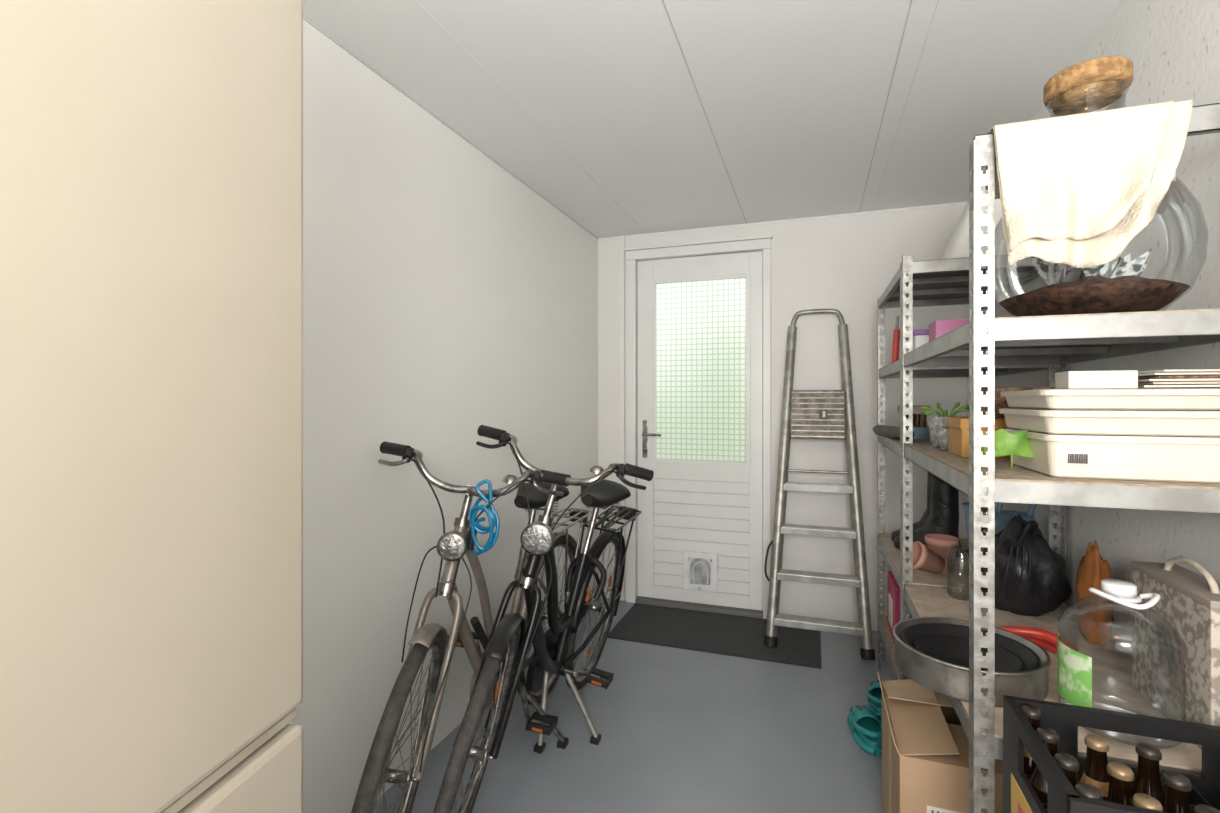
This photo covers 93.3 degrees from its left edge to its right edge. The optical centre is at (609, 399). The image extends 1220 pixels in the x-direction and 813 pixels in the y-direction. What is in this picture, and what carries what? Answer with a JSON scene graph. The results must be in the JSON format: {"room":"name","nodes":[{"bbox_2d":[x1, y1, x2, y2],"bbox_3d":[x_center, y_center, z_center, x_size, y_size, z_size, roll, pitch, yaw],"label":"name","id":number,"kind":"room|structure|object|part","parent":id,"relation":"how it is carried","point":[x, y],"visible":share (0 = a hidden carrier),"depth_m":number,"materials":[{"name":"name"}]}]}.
{"room":"storage room","nodes":[
{"label":"storage room","id":0,"kind":"room"},
{"bbox_2d":[288,19,597,812],"bbox_3d":[-1.028,0.117,1.253,0.100,2.365,5.680,0,0,19],"label":"wall","id":1,"kind":"structure","parent":0,"point":[445,298],"depth_m":2.01,"materials":[{"name":"paint"}]},
{"bbox_2d":[303,16,966,239],"bbox_3d":[0.013,-1.059,0.875,2.116,0.012,5.460,0,0,19],"label":"trim","id":2,"kind":"structure","parent":1,"relation":"attached to","point":[304,18],"depth_m":3.18,"materials":[{"name":"white paint"}]},
{"bbox_2d":[374,597,893,812],"bbox_3d":[0.017,1.350,0.885,2.316,0.100,5.680,0,0,19],"label":"floor","id":3,"kind":"structure","parent":0,"point":[681,730],"depth_m":2.19,"materials":[{"name":"concrete"}]},
{"bbox_2d":[0,0,302,812],"bbox_3d":[-0.770,0.302,0.578,0.580,1.995,0.600,0,0,8],"label":"freezer","id":4,"kind":"object","parent":3,"relation":"on","point":[151,151],"visible":1,"depth_m":0.59,"materials":[{"name":"metal"}]},
{"bbox_3d":[-0.512,0.854,0.541,0.058,0.772,0.600,0,0,8],"label":"door","id":5,"kind":"part","parent":4,"relation":"part of","materials":[{"name":"metal"}]},
{"bbox_2d":[351,441,591,812],"bbox_3d":[-0.333,0.715,1.991,0.531,1.172,1.763,0,0,25],"label":"bicycle","id":6,"kind":"object","parent":3,"relation":"on","point":[451,546],"visible":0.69,"depth_m":1.69,"materials":[{"name":"grey metal"}]},
{"bbox_2d":[467,479,499,555],"bbox_3d":[-0.368,0.343,1.672,0.106,0.221,0.061,0,0,19],"label":"lock","id":7,"kind":"object","parent":6,"relation":"attached to","point":[493,517],"visible":0.98,"depth_m":1.66,"materials":[{"name":"blue plastic"}]},
{"bbox_3d":[-0.369,0.697,2.092,0.144,0.692,0.915,4,1,16],"label":"frame","id":8,"kind":"part","parent":6,"relation":"part of","materials":[{"name":"beige metal"}]},
{"bbox_2d":[433,425,653,812],"bbox_3d":[-0.130,0.692,2.103,0.584,1.220,1.811,0,0,5],"label":"bicycle","id":9,"kind":"object","parent":3,"relation":"on","point":[506,648],"visible":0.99,"depth_m":1.87,"materials":[{"name":"metal"}]},
{"bbox_3d":[-0.153,0.704,2.194,0.172,0.692,0.924,10,3,16],"label":"frame","id":10,"kind":"part","parent":9,"relation":"part of","materials":[{"name":"black metal"}]},
{"bbox_2d":[607,603,821,668],"bbox_3d":[0.591,1.296,3.229,1.110,0.007,0.555,0,0,19],"label":"doormat","id":11,"kind":"object","parent":3,"relation":"on","point":[716,633],"visible":0.79,"depth_m":3.16,"materials":[{"name":"rubber"}]},
{"bbox_2d":[764,309,874,659],"bbox_3d":[1.122,0.385,3.117,0.539,1.814,0.424,0,0,19],"label":"stepladder","id":12,"kind":"object","parent":11,"relation":"on","point":[806,414],"visible":1,"depth_m":3.09,"materials":[{"name":"metal"}]},
{"bbox_2d":[847,705,881,756],"bbox_3d":[0.993,1.253,2.227,0.121,0.095,0.279,0,0,11],"label":"clog","id":13,"kind":"object","parent":3,"relation":"on","point":[865,725],"visible":0.94,"depth_m":2.20,"materials":[{"name":"teal plastic"}]},
{"bbox_2d":[866,680,881,720],"bbox_3d":[1.156,1.253,2.445,0.121,0.095,0.279,0,0,29],"label":"clog","id":14,"kind":"object","parent":3,"relation":"on","point":[874,701],"visible":0.47,"depth_m":2.40,"materials":[{"name":"teal plastic"}]},
{"bbox_2d":[877,672,1002,812],"bbox_3d":[0.912,1.076,1.587,0.283,0.446,0.402,0,0,19],"label":"cardboard box","id":15,"kind":"object","parent":3,"relation":"on","point":[925,743],"visible":0.79,"depth_m":1.47,"materials":[{"name":"cardboard"}]},
{"bbox_2d":[877,257,1056,679],"bbox_3d":[1.389,0.405,2.345,0.470,1.790,0.815,0,0,19],"label":"metal shelving unit","id":16,"kind":"object","parent":3,"relation":"on","point":[938,282],"visible":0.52,"depth_m":2.41,"materials":[{"name":"metal"}]},
{"bbox_3d":[1.389,1.073,2.347,0.462,0.045,0.810,0,0,19],"label":"shelf","id":17,"kind":"part","parent":16,"relation":"part of","materials":[{"name":"silver metal"}]},
{"bbox_2d":[873,425,914,439],"bbox_3d":[1.161,0.131,2.396,0.053,0.050,0.463,0,0,9],"label":"folded umbrella","id":18,"kind":"object","parent":16,"relation":"on","point":[881,430],"visible":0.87,"depth_m":2.34,"materials":[{"name":"black fabric"}]},
{"bbox_2d":[891,316,899,361],"bbox_3d":[1.223,-0.260,2.464,0.050,0.201,0.028,0,0,-44],"label":"screwdriver","id":19,"kind":"object","parent":16,"relation":"on","point":[896,333],"visible":0.82,"depth_m":2.46,"materials":[{"name":"red plastic"}]},
{"bbox_2d":[888,571,906,643],"bbox_3d":[1.345,0.925,2.548,0.195,0.250,0.260,0,0,19],"label":"box","id":20,"kind":"object","parent":16,"relation":"on","point":[893,589],"visible":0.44,"depth_m":2.53,"materials":[{"name":"cardboard"}]},
{"bbox_3d":[1.389,0.182,2.347,0.462,0.045,0.810,0,0,19],"label":"shelf","id":21,"kind":"part","parent":16,"relation":"part of","materials":[{"name":"silver metal"}]},
{"bbox_2d":[891,472,930,540],"bbox_3d":[1.399,0.472,2.570,0.259,0.341,0.111,0,0,19],"label":"boot","id":22,"kind":"object","parent":16,"relation":"on","point":[919,524],"visible":0.15,"depth_m":2.55,"materials":[{"name":"black rubber"}]},
{"bbox_2d":[897,405,930,439],"bbox_3d":[1.293,0.091,2.429,0.115,0.137,0.260,0,0,19],"label":"brush","id":23,"kind":"object","parent":16,"relation":"on","point":[920,428],"visible":0.46,"depth_m":2.32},
{"bbox_2d":[905,329,928,352],"bbox_3d":[1.286,-0.206,2.208,0.250,0.112,0.230,0,0,19],"label":"storage box","id":24,"kind":"object","parent":16,"relation":"on","point":[920,337],"visible":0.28,"depth_m":2.14,"materials":[{"name":"white plastic"}]},
{"bbox_2d":[905,541,944,573],"bbox_3d":[1.125,0.564,2.057,0.125,0.115,0.100,0,0,1],"label":"plant pot","id":25,"kind":"object","parent":16,"relation":"on","point":[924,559],"visible":0.85,"depth_m":2.03,"materials":[{"name":"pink ceramic"}]},
{"bbox_2d":[893,474,962,556],"bbox_3d":[1.349,0.472,2.451,0.262,0.341,0.102,0,0,34],"label":"boot","id":26,"kind":"object","parent":16,"relation":"on","point":[943,518],"visible":0.56,"depth_m":2.38,"materials":[{"name":"black rubber"}]},
{"bbox_3d":[1.389,0.667,2.347,0.462,0.045,0.810,0,0,19],"label":"shelf","id":27,"kind":"part","parent":16,"relation":"part of","materials":[{"name":"beige wood"}]},
{"bbox_2d":[925,534,958,573],"bbox_3d":[1.243,0.579,2.160,0.112,0.129,0.111,0,0,19],"label":"plant pot","id":28,"kind":"object","parent":16,"relation":"on","point":[940,544],"visible":0.56,"depth_m":2.12,"materials":[{"name":"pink ceramic"}]},
{"bbox_3d":[1.389,-0.468,2.347,0.462,0.045,0.810,0,0,19],"label":"shelf","id":29,"kind":"part","parent":16,"relation":"part of","materials":[{"name":"grey metal"}]},
{"bbox_3d":[1.389,-0.128,2.347,0.462,0.045,0.810,0,0,19],"label":"shelf","id":30,"kind":"part","parent":16,"relation":"part of","materials":[{"name":"grey metal"}]},
{"bbox_2d":[942,186,1001,258],"bbox_3d":[1.387,-0.637,2.131,0.311,0.290,0.301,0,0,19],"label":"lampshade","id":31,"kind":"object","parent":16,"relation":"on","point":[958,245],"visible":0.18,"depth_m":2.05,"materials":[{"name":"white fabric"}]},
{"bbox_2d":[962,502,1036,549],"bbox_3d":[1.398,0.457,2.073,0.242,0.371,0.136,0,0,19],"label":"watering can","id":32,"kind":"object","parent":16,"relation":"on","point":[1002,517],"visible":0.3,"depth_m":2.06,"materials":[{"name":"plastic"}]},
{"bbox_2d":[902,103,1219,812],"bbox_3d":[1.093,0.391,1.504,0.470,1.818,0.971,0,0,19],"label":"metal shelving unit","id":33,"kind":"object","parent":3,"relation":"on","point":[1054,341],"visible":0.54,"depth_m":1.12,"materials":[{"name":"metal"}]},
{"bbox_2d":[937,427,947,450],"bbox_3d":[1.035,0.117,1.735,0.090,0.069,0.090,0,0,19],"label":"flower pot","id":34,"kind":"object","parent":33,"relation":"on","point":[942,431],"visible":0.28,"depth_m":1.72,"materials":[{"name":"grey stone"}]},
{"bbox_2d":[922,402,968,447],"bbox_3d":[1.083,0.079,1.845,0.144,0.145,0.118,0,0,19],"label":"potted succulent","id":35,"kind":"object","parent":33,"relation":"on","point":[934,421],"visible":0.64,"depth_m":1.84,"materials":[{"name":"green plant"}]},
{"bbox_2d":[929,319,968,341],"bbox_3d":[1.131,-0.208,1.871,0.150,0.094,0.120,0,0,19],"label":"gift box","id":36,"kind":"object","parent":33,"relation":"on","point":[938,328],"visible":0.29,"depth_m":1.83,"materials":[{"name":"pink cardboard"}]},
{"bbox_2d":[947,545,968,600],"bbox_3d":[1.155,0.566,1.894,0.080,0.164,0.080,0,0,19],"label":"glass jar","id":37,"kind":"object","parent":33,"relation":"on","point":[953,590],"visible":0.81,"depth_m":1.89,"materials":[{"name":"clear glass"}]},
{"bbox_2d":[893,617,1050,706],"bbox_3d":[0.847,0.611,1.366,0.316,0.074,0.316,0,0,19],"label":"tub","id":38,"kind":"object","parent":33,"relation":"on","point":[945,678],"visible":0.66,"depth_m":1.27,"materials":[{"name":"silver metal"}]},
{"bbox_2d":[901,623,1040,671],"bbox_3d":[0.847,0.613,1.366,0.280,0.059,0.280,0,0,19],"label":"tin","id":39,"kind":"object","parent":38,"relation":"in","point":[1032,661],"visible":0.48,"depth_m":1.45,"materials":[{"name":"black metal"}]},
{"bbox_2d":[914,634,1024,671],"bbox_3d":[0.847,0.618,1.366,0.224,0.037,0.224,0,0,19],"label":"tin","id":40,"kind":"object","parent":39,"relation":"in","point":[954,649],"visible":0.38,"depth_m":1.43,"materials":[{"name":"black metal"}]},
{"bbox_2d":[947,417,1010,458],"bbox_3d":[1.062,0.100,1.556,0.238,0.104,0.168,0,0,19],"label":"shoe box","id":41,"kind":"object","parent":33,"relation":"on","point":[958,427],"visible":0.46,"depth_m":1.52,"materials":[{"name":"orange cardboard"}]},
{"bbox_2d":[981,387,1054,417],"bbox_3d":[1.084,0.007,1.542,0.140,0.080,0.130,0,0,19],"label":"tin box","id":42,"kind":"object","parent":41,"relation":"on","point":[1000,401],"visible":0.22,"depth_m":1.50,"materials":[{"name":"brown metal"}]},
{"bbox_2d":[984,429,1033,470],"bbox_3d":[0.861,0.106,1.234,0.106,0.090,0.021,0,0,19],"label":"leaf","id":43,"kind":"object","parent":33,"relation":"on","point":[1006,443],"visible":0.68,"depth_m":1.23,"materials":[{"name":"green plant"}]},
{"bbox_2d":[981,514,1071,615],"bbox_3d":[1.287,0.501,1.803,0.236,0.294,0.230,0,0,19],"label":"garbage bag","id":44,"kind":"object","parent":33,"relation":"on","point":[1031,580],"visible":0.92,"depth_m":1.73,"materials":[{"name":"black plastic"}]},
{"bbox_2d":[998,626,1058,653],"bbox_3d":[1.061,0.616,1.537,0.082,0.064,0.306,0,0,-38],"label":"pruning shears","id":45,"kind":"object","parent":33,"relation":"on","point":[1046,639],"visible":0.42,"depth_m":1.48,"materials":[{"name":"red plastic"}]},
{"bbox_3d":[1.093,0.672,1.505,0.462,0.045,0.966,0,0,19],"label":"shelf","id":46,"kind":"part","parent":33,"relation":"part of","materials":[{"name":"beige wood"}]},
{"bbox_3d":[1.093,0.175,1.505,0.462,0.045,0.966,0,0,19],"label":"shelf","id":47,"kind":"part","parent":33,"relation":"part of","materials":[{"name":"silver metal"}]},
{"bbox_3d":[1.093,-0.138,1.505,0.462,0.045,0.966,0,0,19],"label":"shelf","id":48,"kind":"part","parent":33,"relation":"part of","materials":[{"name":"grey metal"}]},
{"bbox_2d":[986,100,1192,267],"bbox_3d":[0.873,-0.383,1.050,0.298,0.292,0.113,0,0,19],"label":"draped cloth","id":49,"kind":"object","parent":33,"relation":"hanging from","point":[1074,190],"visible":0.98,"depth_m":1.03,"materials":[{"name":"white fabric"}]},
{"bbox_2d":[1076,540,1113,645],"bbox_3d":[1.305,0.513,1.557,0.070,0.267,0.133,0,0,19],"label":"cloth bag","id":50,"kind":"object","parent":33,"relation":"on","point":[1096,626],"visible":0.85,"depth_m":1.53,"materials":[{"name":"orange fabric"}]},
{"bbox_2d":[986,56,1208,316],"bbox_3d":[1.019,-0.429,1.232,0.362,0.529,0.362,0,0,19],"label":"glass terrarium","id":51,"kind":"object","parent":33,"relation":"on","point":[1094,84],"visible":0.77,"depth_m":1.18,"materials":[{"name":"glass"}]},
{"bbox_2d":[1005,428,1219,482],"bbox_3d":[1.053,0.110,1.201,0.327,0.084,0.286,0,0,19],"label":"tray","id":52,"kind":"object","parent":33,"relation":"on","point":[1196,459],"visible":0.81,"depth_m":1.09,"materials":[{"name":"beige plastic"}]},
{"bbox_2d":[999,408,1219,436],"bbox_3d":[1.051,0.043,1.204,0.342,0.046,0.310,0,0,19],"label":"tray","id":53,"kind":"object","parent":52,"relation":"on","point":[1205,423],"visible":0.87,"depth_m":1.09,"materials":[{"name":"beige plastic"}]},
{"bbox_2d":[1000,388,1219,409],"bbox_3d":[1.051,-0.001,1.203,0.340,0.040,0.303,0,0,19],"label":"tray","id":54,"kind":"object","parent":53,"relation":"on","point":[1186,398],"visible":1,"depth_m":1.09,"materials":[{"name":"beige plastic"}]},
{"bbox_2d":[1055,370,1137,388],"bbox_3d":[0.967,-0.040,1.149,0.110,0.035,0.070,0,0,19],"label":"box","id":55,"kind":"object","parent":54,"relation":"on","point":[1116,379],"visible":0.92,"depth_m":1.12,"materials":[{"name":"cardboard"}]},
{"bbox_2d":[1137,369,1219,388],"bbox_3d":[1.126,-0.041,1.158,0.164,0.034,0.217,0,0,19],"label":"envelopes","id":56,"kind":"object","parent":54,"relation":"on","point":[1175,378],"visible":0.71,"depth_m":1.09,"materials":[{"name":"paper"}]},
{"bbox_2d":[1057,579,1185,748],"bbox_3d":[1.012,0.504,1.147,0.192,0.282,0.190,0,0,19],"label":"water bottle","id":57,"kind":"object","parent":33,"relation":"on","point":[1074,668],"visible":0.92,"depth_m":1.14,"materials":[{"name":"plastic"}]},
{"bbox_2d":[1131,557,1219,748],"bbox_3d":[1.170,0.484,1.160,0.081,0.330,0.279,0,0,19],"label":"bag","id":58,"kind":"object","parent":33,"relation":"on","point":[1189,600],"visible":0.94,"depth_m":1.12,"materials":[{"name":"fabric"}]},
{"bbox_3d":[0.870,1.175,0.865,0.402,0.250,0.301,0,0,19],"label":"crate","id":59,"kind":"object","parent":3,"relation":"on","visible":0},
{"bbox_3d":[0.870,0.925,0.865,0.402,0.250,0.301,0,0,19],"label":"crate","id":60,"kind":"object","parent":59,"relation":"on","visible":0},
{"bbox_2d":[1003,695,1219,812],"bbox_3d":[0.870,0.673,0.865,0.402,0.251,0.301,0,0,19],"label":"crate","id":61,"kind":"object","parent":60,"relation":"on","point":[1044,772],"visible":1,"depth_m":0.95,"materials":[{"name":"black plastic"}]},
{"bbox_2d":[303,0,1122,237],"bbox_3d":[0.017,-1.115,0.885,2.316,0.100,5.680,0,0,19],"label":"ceiling","id":62,"kind":"structure","parent":0,"point":[793,94],"depth_m":1.94,"materials":[{"name":"white paint"}]},
{"bbox_2d":[414,0,938,223],"bbox_3d":[-0.047,-1.065,0.897,1.317,0.002,5.460,0,0,19],"label":"trim","id":63,"kind":"structure","parent":62,"relation":"attached to","point":[414,0],"depth_m":1.97,"materials":[{"name":"white paint"}]},
{"bbox_2d":[598,204,966,630],"bbox_3d":[0.940,0.117,3.507,2.116,2.365,0.120,0,0,19],"label":"wall","id":64,"kind":"structure","parent":0,"point":[845,264],"depth_m":3.33,"materials":[{"name":"paint"}]},
{"bbox_2d":[619,235,624,600],"bbox_3d":[0.078,0.117,3.737,0.035,2.365,0.018,0,0,19],"label":"trim","id":65,"kind":"structure","parent":64,"relation":"attached to","point":[621,238],"depth_m":3.73,"materials":[{"name":"white paint"}]},
{"bbox_2d":[624,234,772,618],"bbox_3d":[0.545,0.162,3.611,0.924,2.276,0.145,0,0,19],"label":"frame","id":66,"kind":"object","parent":64,"relation":"attached to","point":[762,242],"visible":0.85,"depth_m":3.61,"materials":[{"name":"white paint"}]},
{"bbox_2d":[635,598,762,618],"bbox_3d":[0.538,1.287,3.564,0.789,0.026,0.037,0,0,19],"label":"threshold","id":67,"kind":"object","parent":64,"relation":"attached to","point":[637,600],"depth_m":3.54,"materials":[{"name":"stone"}]},
{"bbox_2d":[638,251,762,610],"bbox_3d":[0.543,0.185,3.578,0.783,2.160,0.102,0,0,19],"label":"leaf","id":68,"kind":"object","parent":64,"relation":"attached to","point":[716,507],"depth_m":3.58,"materials":[{"name":"white paint"}]},
{"bbox_3d":[0.263,0.250,3.655,0.133,0.240,0.062,0,0,19],"label":"handle","id":69,"kind":"part","parent":68,"relation":"part of","materials":[{"name":"silver metal"}]},
{"bbox_2d":[683,551,717,591],"bbox_3d":[0.559,1.062,3.566,0.216,0.235,0.040,0,0,19],"label":"flap","id":70,"kind":"object","parent":68,"relation":"attached to","point":[700,569],"visible":1,"depth_m":3.57,"materials":[{"name":"white plastic"}]},
{"bbox_2d":[656,278,745,461],"bbox_3d":[0.566,-0.182,3.599,0.598,1.153,0.002,0,0,19],"label":"glass pane","id":71,"kind":"object","parent":68,"relation":"attached to","point":[701,325],"visible":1,"depth_m":3.60,"materials":[{"name":"glass"}]},
{"bbox_2d":[967,0,1219,656],"bbox_3d":[1.062,0.117,0.517,0.100,2.365,5.680,0,0,19],"label":"wall","id":72,"kind":"structure","parent":0,"point":[1173,46],"depth_m":1.37,"materials":[{"name":"paint"}]}
]}

